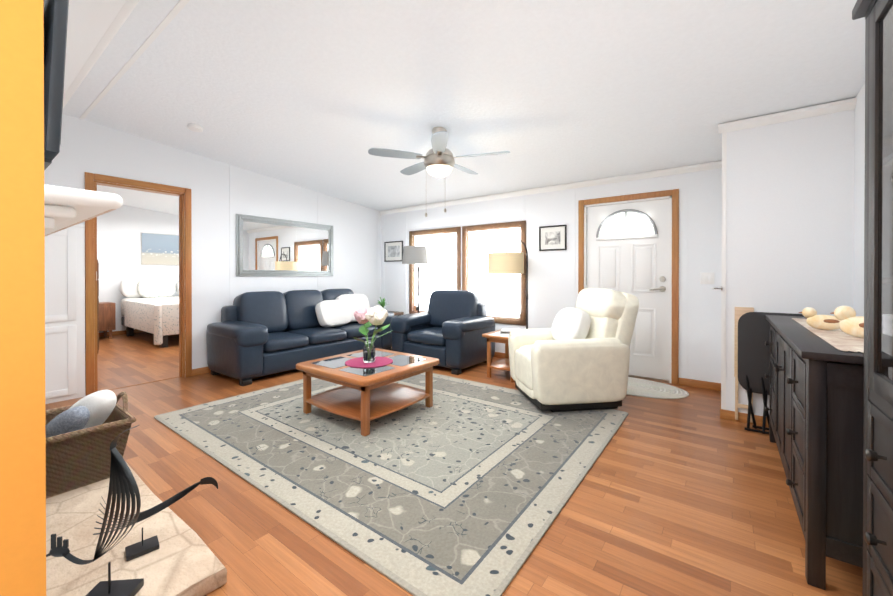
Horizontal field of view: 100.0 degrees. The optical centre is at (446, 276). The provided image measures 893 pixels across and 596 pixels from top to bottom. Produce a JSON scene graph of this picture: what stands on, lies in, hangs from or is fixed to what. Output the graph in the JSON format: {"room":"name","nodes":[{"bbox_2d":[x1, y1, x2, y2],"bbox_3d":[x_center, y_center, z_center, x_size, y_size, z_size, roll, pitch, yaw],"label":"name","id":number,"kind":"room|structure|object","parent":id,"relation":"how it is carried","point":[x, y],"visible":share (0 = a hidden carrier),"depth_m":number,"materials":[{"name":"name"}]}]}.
{"room":"living room","nodes":[
{"label":"living room","id":0,"kind":"room"},
{"bbox_2d":[0,0,45,595],"bbox_3d":[-1.270,-0.322,-0.558,0.120,3.000,2.548,0,0,37],"label":"wall","id":1,"kind":"structure","parent":0,"point":[22,429],"depth_m":0.41,"materials":[{"name":"paint"}]},
{"bbox_2d":[97,205,178,332],"bbox_3d":[-6.300,-0.359,7.598,0.120,3.000,4.760,0,0,37],"label":"wall","id":2,"kind":"structure","parent":0,"point":[121,229],"depth_m":7.37,"materials":[{"name":"white paint"}]},
{"bbox_2d":[98,329,143,336],"bbox_3d":[-6.211,1.102,7.613,0.012,0.078,4.640,0,0,37],"label":"baseboard","id":3,"kind":"structure","parent":2,"relation":"attached to","point":[135,330],"depth_m":7.33,"materials":[{"name":"brown wood"}]},
{"bbox_2d":[141,232,178,265],"bbox_3d":[-5.895,-0.571,8.024,0.016,0.660,1.050,0,0,37],"label":"framed picture","id":4,"kind":"object","parent":2,"relation":"attached to","point":[159,249],"visible":0.64,"depth_m":7.85},
{"bbox_2d":[44,114,380,395],"bbox_3d":[-2.610,-0.347,4.918,0.120,3.000,4.880,0,0,37],"label":"wall","id":5,"kind":"structure","parent":0,"point":[90,146],"depth_m":4.56,"materials":[{"name":"white paint"}]},
{"bbox_2d":[45,224,84,403],"bbox_3d":[-3.710,0.331,3.313,0.040,1.660,0.743,0,0,37],"label":"door","id":6,"kind":"structure","parent":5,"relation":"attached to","point":[64,314],"depth_m":3.50,"materials":[{"name":"white wood"}]},
{"bbox_2d":[85,172,191,395],"bbox_3d":[-3.280,0.072,4.022,0.156,2.170,0.900,0,0,37],"label":"door frame","id":7,"kind":"structure","parent":5,"relation":"attached to","point":[92,181],"depth_m":3.99,"materials":[{"name":"brown wood"}]},
{"bbox_2d":[192,367,210,375],"bbox_3d":[-2.076,1.112,5.530,0.012,0.078,2.950,0,0,37],"label":"baseboard","id":8,"kind":"structure","parent":5,"relation":"attached to","point":[203,370],"depth_m":4.42,"materials":[{"name":"brown wood"}]},
{"bbox_2d":[236,214,332,276],"bbox_3d":[-2.219,-0.401,5.311,0.034,0.795,1.460,0,0,37],"label":"wall mirror","id":9,"kind":"object","parent":5,"relation":"attached to","point":[266,246],"visible":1,"depth_m":5.21,"materials":[{"name":"grey metal"}]},
{"bbox_2d":[45,332,862,595],"bbox_3d":[-2.835,1.190,3.520,10.900,0.060,7.600,0,0,37],"label":"floor","id":10,"kind":"structure","parent":0,"point":[690,495],"depth_m":1.85,"materials":[{"name":"laminate"}]},
{"bbox_2d":[97,260,98,353],"bbox_3d":[-4.960,0.469,4.849,0.800,1.370,0.552,0,0,37],"label":"dresser","id":11,"kind":"object","parent":10,"relation":"on","point":[97,307],"visible":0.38,"depth_m":4.82,"materials":[{"name":"wood"}]},
{"bbox_2d":[98,302,115,338],"bbox_3d":[-6.464,0.815,6.827,0.485,0.660,0.560,0,0,37],"label":"nightstand","id":12,"kind":"object","parent":10,"relation":"on","point":[107,316],"visible":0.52,"depth_m":6.83,"materials":[{"name":"brown wood"}]},
{"bbox_2d":[46,461,226,595],"bbox_3d":[-1.683,1.133,1.757,1.775,0.070,0.497,0,0,37],"label":"hearth slab","id":13,"kind":"object","parent":10,"relation":"on","point":[183,560],"visible":0.62,"depth_m":1.49,"materials":[{"name":"beige stone"}]},
{"bbox_2d":[45,390,135,498],"bbox_3d":[-2.076,0.865,2.078,0.572,0.461,0.464,0,0,37],"label":"wicker basket","id":14,"kind":"object","parent":13,"relation":"on","point":[83,433],"visible":0.67,"depth_m":1.96,"materials":[{"name":"brown wicker"}]},
{"bbox_2d":[46,425,143,595],"bbox_3d":[-1.204,0.804,1.264,0.310,0.590,0.112,0,0,-5],"label":"bird sculpture","id":15,"kind":"object","parent":13,"relation":"on","point":[122,481],"visible":1,"depth_m":1.27,"materials":[{"name":"black metal"}]},
{"bbox_2d":[93,477,217,560],"bbox_3d":[-1.176,0.966,1.544,0.410,0.264,0.078,0,0,-43],"label":"bird sculpture","id":16,"kind":"object","parent":13,"relation":"on","point":[141,548],"visible":0.79,"depth_m":1.51,"materials":[{"name":"black metal"}]},
{"bbox_2d":[120,276,178,347],"bbox_3d":[-5.008,0.568,7.234,2.270,1.150,1.644,0,0,37],"label":"bed","id":17,"kind":"object","parent":10,"relation":"on","point":[150,305],"visible":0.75,"depth_m":6.67,"materials":[{"name":"white fabric"}]},
{"bbox_2d":[206,288,394,385],"bbox_3d":[-1.818,0.669,5.080,0.900,0.966,2.340,0,0,37],"label":"leather sofa","id":18,"kind":"object","parent":10,"relation":"on","point":[250,336],"visible":0.77,"depth_m":4.64,"materials":[{"name":"dark blue leather"},{"name":"black plastic"}]},
{"bbox_2d":[154,372,627,595],"bbox_3d":[-0.438,1.155,3.128,3.130,0.012,2.440,0,0,37],"label":"area rug","id":19,"kind":"object","parent":10,"relation":"on","point":[461,487],"visible":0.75,"depth_m":2.26,"materials":[{"name":"fabric"}]},
{"bbox_2d":[296,348,438,435],"bbox_3d":[-0.664,0.939,3.234,0.900,0.420,0.900,0,0,37],"label":"coffee table","id":20,"kind":"object","parent":19,"relation":"on","point":[365,396],"visible":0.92,"depth_m":3.07,"materials":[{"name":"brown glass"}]},
{"bbox_2d":[345,306,392,367],"bbox_3d":[-0.654,0.485,3.186,0.411,0.485,0.400,0,0,37],"label":"vase","id":21,"kind":"object","parent":20,"relation":"on","point":[376,315],"visible":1,"depth_m":3.15,"materials":[{"name":"clear glass"}]},
{"bbox_2d":[508,288,638,411],"bbox_3d":[1.171,0.627,3.500,0.999,1.039,0.793,0,0,-8],"label":"leather recliner","id":22,"kind":"object","parent":19,"relation":"on","point":[577,358],"visible":1,"depth_m":3.16,"materials":[{"name":"white leather"}]},
{"bbox_2d":[551,307,590,339],"bbox_3d":[1.166,0.466,3.529,0.249,0.341,0.407,0,0,-8],"label":"pillow","id":23,"kind":"object","parent":22,"relation":"on","point":[569,323],"depth_m":3.44,"materials":[{"name":"white fabric"}]},
{"bbox_2d":[391,311,403,315],"bbox_3d":[-1.077,0.875,6.324,0.500,0.545,0.500,0,0,37],"label":"table","id":24,"kind":"object","parent":10,"relation":"on","point":[397,313],"visible":0.12,"depth_m":6.29,"materials":[{"name":"wood"}]},
{"bbox_2d":[377,297,386,309],"bbox_3d":[-1.089,0.474,6.344,0.241,0.253,0.194,0,0,37],"label":"potted plant","id":25,"kind":"object","parent":24,"relation":"on","point":[382,303],"visible":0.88,"depth_m":6.30,"materials":[{"name":"green plant"}]},
{"bbox_2d":[402,246,428,312],"bbox_3d":[-0.492,0.339,5.885,0.420,1.620,0.420,0,0,37],"label":"floor lamp","id":26,"kind":"object","parent":10,"relation":"on","point":[413,255],"visible":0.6,"depth_m":5.73,"materials":[{"name":"black metal"}]},
{"bbox_2d":[390,290,494,374],"bbox_3d":[-0.044,0.670,5.041,1.190,0.966,0.900,0,0,37],"label":"leather armchair","id":27,"kind":"object","parent":10,"relation":"on","point":[449,328],"visible":0.92,"depth_m":4.83,"materials":[{"name":"dark blue leather"},{"name":"black plastic"}]},
{"bbox_2d":[482,329,514,381],"bbox_3d":[0.741,0.906,4.381,0.460,0.500,0.600,0,0,37],"label":"end table","id":28,"kind":"object","parent":10,"relation":"on","point":[497,336],"visible":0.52,"depth_m":4.27,"materials":[{"name":"brown wood"}]},
{"bbox_2d":[500,328,511,332],"bbox_3d":[0.777,0.644,4.464,0.244,0.020,0.180,0,0,20],"label":"books","id":29,"kind":"object","parent":28,"relation":"on","point":[505,330],"visible":0.44,"depth_m":4.42,"materials":[{"name":"white paper"}]},
{"bbox_2d":[488,239,527,328],"bbox_3d":[0.864,0.334,4.873,0.675,1.639,0.470,0,0,37],"label":"arc floor lamp","id":30,"kind":"object","parent":10,"relation":"on","point":[506,262],"visible":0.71,"depth_m":4.74,"materials":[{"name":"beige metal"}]},
{"bbox_2d":[626,377,688,398],"bbox_3d":[1.914,1.152,3.980,1.120,0.010,0.690,0,0,37],"label":"area rug","id":31,"kind":"object","parent":10,"relation":"on","point":[639,387],"visible":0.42,"depth_m":3.77,"materials":[{"name":"white fabric"}]},
{"bbox_2d":[734,307,753,421],"bbox_3d":[2.356,0.692,2.966,0.120,0.900,0.018,0,0,37],"label":"wood tray","id":32,"kind":"object","parent":10,"relation":"on","point":[740,312],"visible":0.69,"depth_m":2.99,"materials":[{"name":"beige wood"}]},
{"bbox_2d":[738,312,803,433],"bbox_3d":[2.510,0.720,2.737,0.600,0.892,0.163,0,0,37],"label":"folding table","id":33,"kind":"object","parent":10,"relation":"on","point":[753,350],"visible":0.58,"depth_m":2.87,"materials":[{"name":"grey plastic"}]},
{"bbox_2d":[765,315,863,589],"bbox_3d":[2.005,0.723,1.920,0.499,0.888,1.604,0,0,37],"label":"sideboard","id":34,"kind":"object","parent":10,"relation":"on","point":[815,408],"visible":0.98,"depth_m":1.40,"materials":[{"name":"black wood"}]},
{"bbox_2d":[792,318,863,352],"bbox_3d":[1.986,0.275,1.838,0.294,0.008,1.320,0,0,37],"label":"table runner","id":35,"kind":"object","parent":34,"relation":"on","point":[839,339],"visible":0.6,"depth_m":1.67,"materials":[{"name":"beige fabric"}]},
{"bbox_2d":[799,307,819,328],"bbox_3d":[1.942,0.217,1.917,0.076,0.109,0.209,0,0,-44],"label":"bird","id":36,"kind":"object","parent":35,"relation":"on","point":[813,320],"depth_m":1.94},
{"bbox_2d":[820,306,863,337],"bbox_3d":[1.860,0.203,1.653,0.095,0.138,0.264,0,0,-11],"label":"bird","id":37,"kind":"object","parent":35,"relation":"on","point":[846,319],"depth_m":1.70},
{"bbox_2d":[852,0,892,595],"bbox_3d":[1.165,0.160,0.716,0.403,2.025,0.950,0,0,37],"label":"tall cabinet","id":38,"kind":"object","parent":10,"relation":"on","point":[878,419],"visible":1,"depth_m":1.07,"materials":[{"name":"black wood"}]},
{"bbox_2d":[62,0,865,214],"bbox_3d":[-2.850,-1.515,3.488,10.900,0.750,7.550,0,0,37],"label":"ceiling","id":39,"kind":"structure","parent":0,"point":[323,96],"depth_m":2.68,"materials":[{"name":"white paint"}]},
{"bbox_2d":[63,0,139,107],"bbox_3d":[-3.242,-1.470,2.963,10.900,0.115,0.370,0,0,37],"label":"beam","id":40,"kind":"structure","parent":39,"relation":"attached to","point":[93,27],"depth_m":2.17,"materials":[{"name":"white"}]},
{"bbox_2d":[79,0,189,119],"bbox_3d":[-3.033,-1.516,3.243,10.900,0.006,0.030,0,0,37],"label":"trim","id":41,"kind":"structure","parent":39,"relation":"attached to","point":[166,21],"depth_m":2.51,"materials":[{"name":"white wood"}]},
{"bbox_2d":[187,124,202,131],"bbox_3d":[-2.440,-1.440,3.636,0.132,0.046,0.131,0,0,37],"label":"smoke detector","id":42,"kind":"object","parent":39,"relation":"attached to","point":[194,127],"visible":0.98,"depth_m":3.60,"materials":[{"name":"white plastic"}]},
{"bbox_2d":[368,127,509,216],"bbox_3d":[-0.041,-0.948,3.469,1.234,0.799,1.192,0,0,37],"label":"ceiling fan","id":43,"kind":"object","parent":39,"relation":"hanging from","point":[439,159],"visible":1,"depth_m":3.32,"materials":[{"name":"silver metal"}]},
{"bbox_2d":[381,168,721,384],"bbox_3d":[-0.677,-0.354,6.445,10.750,3.000,0.120,0,0,37],"label":"wall","id":44,"kind":"structure","parent":0,"point":[549,285],"depth_m":4.71,"materials":[{"name":"white paint"}]},
{"bbox_2d":[384,241,402,261],"bbox_3d":[-0.924,-0.439,6.541,0.440,0.350,0.018,0,0,37],"label":"picture frame","id":45,"kind":"object","parent":44,"relation":"attached to","point":[393,251],"visible":0.94,"depth_m":6.54,"materials":[{"name":"black"}]},
{"bbox_2d":[409,227,460,313],"bbox_3d":[-0.176,-0.052,6.048,1.050,1.420,0.118,0,0,37],"label":"window","id":46,"kind":"structure","parent":44,"relation":"in","point":[441,270],"depth_m":6.04,"materials":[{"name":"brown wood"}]},
{"bbox_2d":[171,132,726,409],"bbox_3d":[-2.279,-0.387,4.914,9.535,2.920,4.250,0,0,37],"label":"trim","id":47,"kind":"structure","parent":44,"relation":"attached to","point":[685,292],"depth_m":3.97,"materials":[{"name":"white paint"}]},
{"bbox_2d":[462,220,525,325],"bbox_3d":[0.685,-0.049,5.405,1.040,1.420,0.118,0,0,37],"label":"window","id":48,"kind":"structure","parent":44,"relation":"in","point":[503,296],"depth_m":5.37,"materials":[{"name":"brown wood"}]},
{"bbox_2d":[494,352,504,358],"bbox_3d":[0.229,1.111,5.693,3.510,0.078,0.012,0,0,37],"label":"baseboard","id":49,"kind":"structure","parent":44,"relation":"attached to","point":[497,354],"depth_m":5.30,"materials":[{"name":"brown wood"}]},
{"bbox_2d":[379,161,721,214],"bbox_3d":[0.794,-1.133,5.237,4.950,0.062,0.050,0,0,37],"label":"crown molding","id":50,"kind":"structure","parent":44,"relation":"attached to","point":[713,165],"depth_m":4.63,"materials":[{"name":"white wood"}]},
{"bbox_2d":[539,225,566,250],"bbox_3d":[1.368,-0.496,4.830,0.360,0.320,0.018,0,0,37],"label":"picture frame","id":51,"kind":"object","parent":44,"relation":"attached to","point":[553,238],"visible":0.92,"depth_m":4.82,"materials":[{"name":"black"}]},
{"bbox_2d":[578,189,678,384],"bbox_3d":[2.092,0.108,4.364,1.060,2.095,0.145,0,0,37],"label":"door","id":52,"kind":"structure","parent":44,"relation":"attached to","point":[630,246],"depth_m":4.24,"materials":[{"name":"white wood"}]},
{"bbox_2d":[679,378,719,390],"bbox_3d":[2.625,1.119,3.904,0.350,0.078,0.012,0,0,37],"label":"baseboard","id":53,"kind":"structure","parent":44,"relation":"attached to","point":[682,381],"depth_m":3.89,"materials":[{"name":"brown wood"}]},
{"bbox_2d":[700,273,713,283],"bbox_3d":[2.685,0.018,3.855,0.120,0.120,0.008,0,0,37],"label":"switch plate","id":54,"kind":"object","parent":44,"relation":"attached to","point":[706,278],"visible":1,"depth_m":3.85,"materials":[{"name":"white plastic"}]},
{"bbox_2d":[724,109,854,415],"bbox_3d":[2.924,-0.339,3.120,1.000,3.000,0.900,0,0,37],"label":"wall","id":55,"kind":"structure","parent":0,"point":[789,216],"depth_m":2.82,"materials":[{"name":"white paint"}]},
{"bbox_2d":[719,383,723,418],"bbox_3d":[2.515,1.121,3.424,0.012,0.078,0.912,0,0,37],"label":"baseboard","id":56,"kind":"structure","parent":55,"relation":"attached to","point":[721,410],"depth_m":3.06,"materials":[{"name":"brown wood"}]},
{"bbox_2d":[725,410,768,426],"bbox_3d":[2.551,1.124,2.836,0.690,0.078,0.012,0,0,37],"label":"baseboard","id":57,"kind":"structure","parent":55,"relation":"attached to","point":[729,415],"depth_m":2.98,"materials":[{"name":"brown wood"}]},
{"bbox_2d":[718,98,856,133],"bbox_3d":[2.523,-1.200,2.822,0.770,0.062,0.050,0,0,37],"label":"crown molding","id":58,"kind":"structure","parent":55,"relation":"attached to","point":[817,110],"depth_m":2.79,"materials":[{"name":"white wood"}]},
{"bbox_2d":[854,83,864,316],"bbox_3d":[0.987,-0.324,0.024,0.120,3.000,6.380,0,0,37],"label":"wall","id":59,"kind":"structure","parent":0,"point":[859,167],"depth_m":2.51,"materials":[{"name":"white paint"}]},
{"bbox_3d":[-2.339,-0.332,1.745,4.350,3.000,0.120,0,0,37],"label":"wall","id":60,"kind":"structure","parent":0,"visible":0},
{"bbox_2d":[43,0,77,188],"bbox_3d":[-1.622,-0.632,1.409,1.120,0.779,0.198,0,0,37],"label":"wall-mounted tv","id":61,"kind":"object","parent":60,"relation":"attached to","point":[55,16],"depth_m":1.11,"materials":[{"name":"grey plastic"}]},
{"bbox_2d":[44,184,122,235],"bbox_3d":[-1.753,-0.186,1.542,1.872,0.110,0.250,0,0,37],"label":"mantel shelf","id":62,"kind":"object","parent":60,"relation":"attached to","point":[65,207],"visible":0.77,"depth_m":1.03,"materials":[{"name":"white wood"}]}
]}

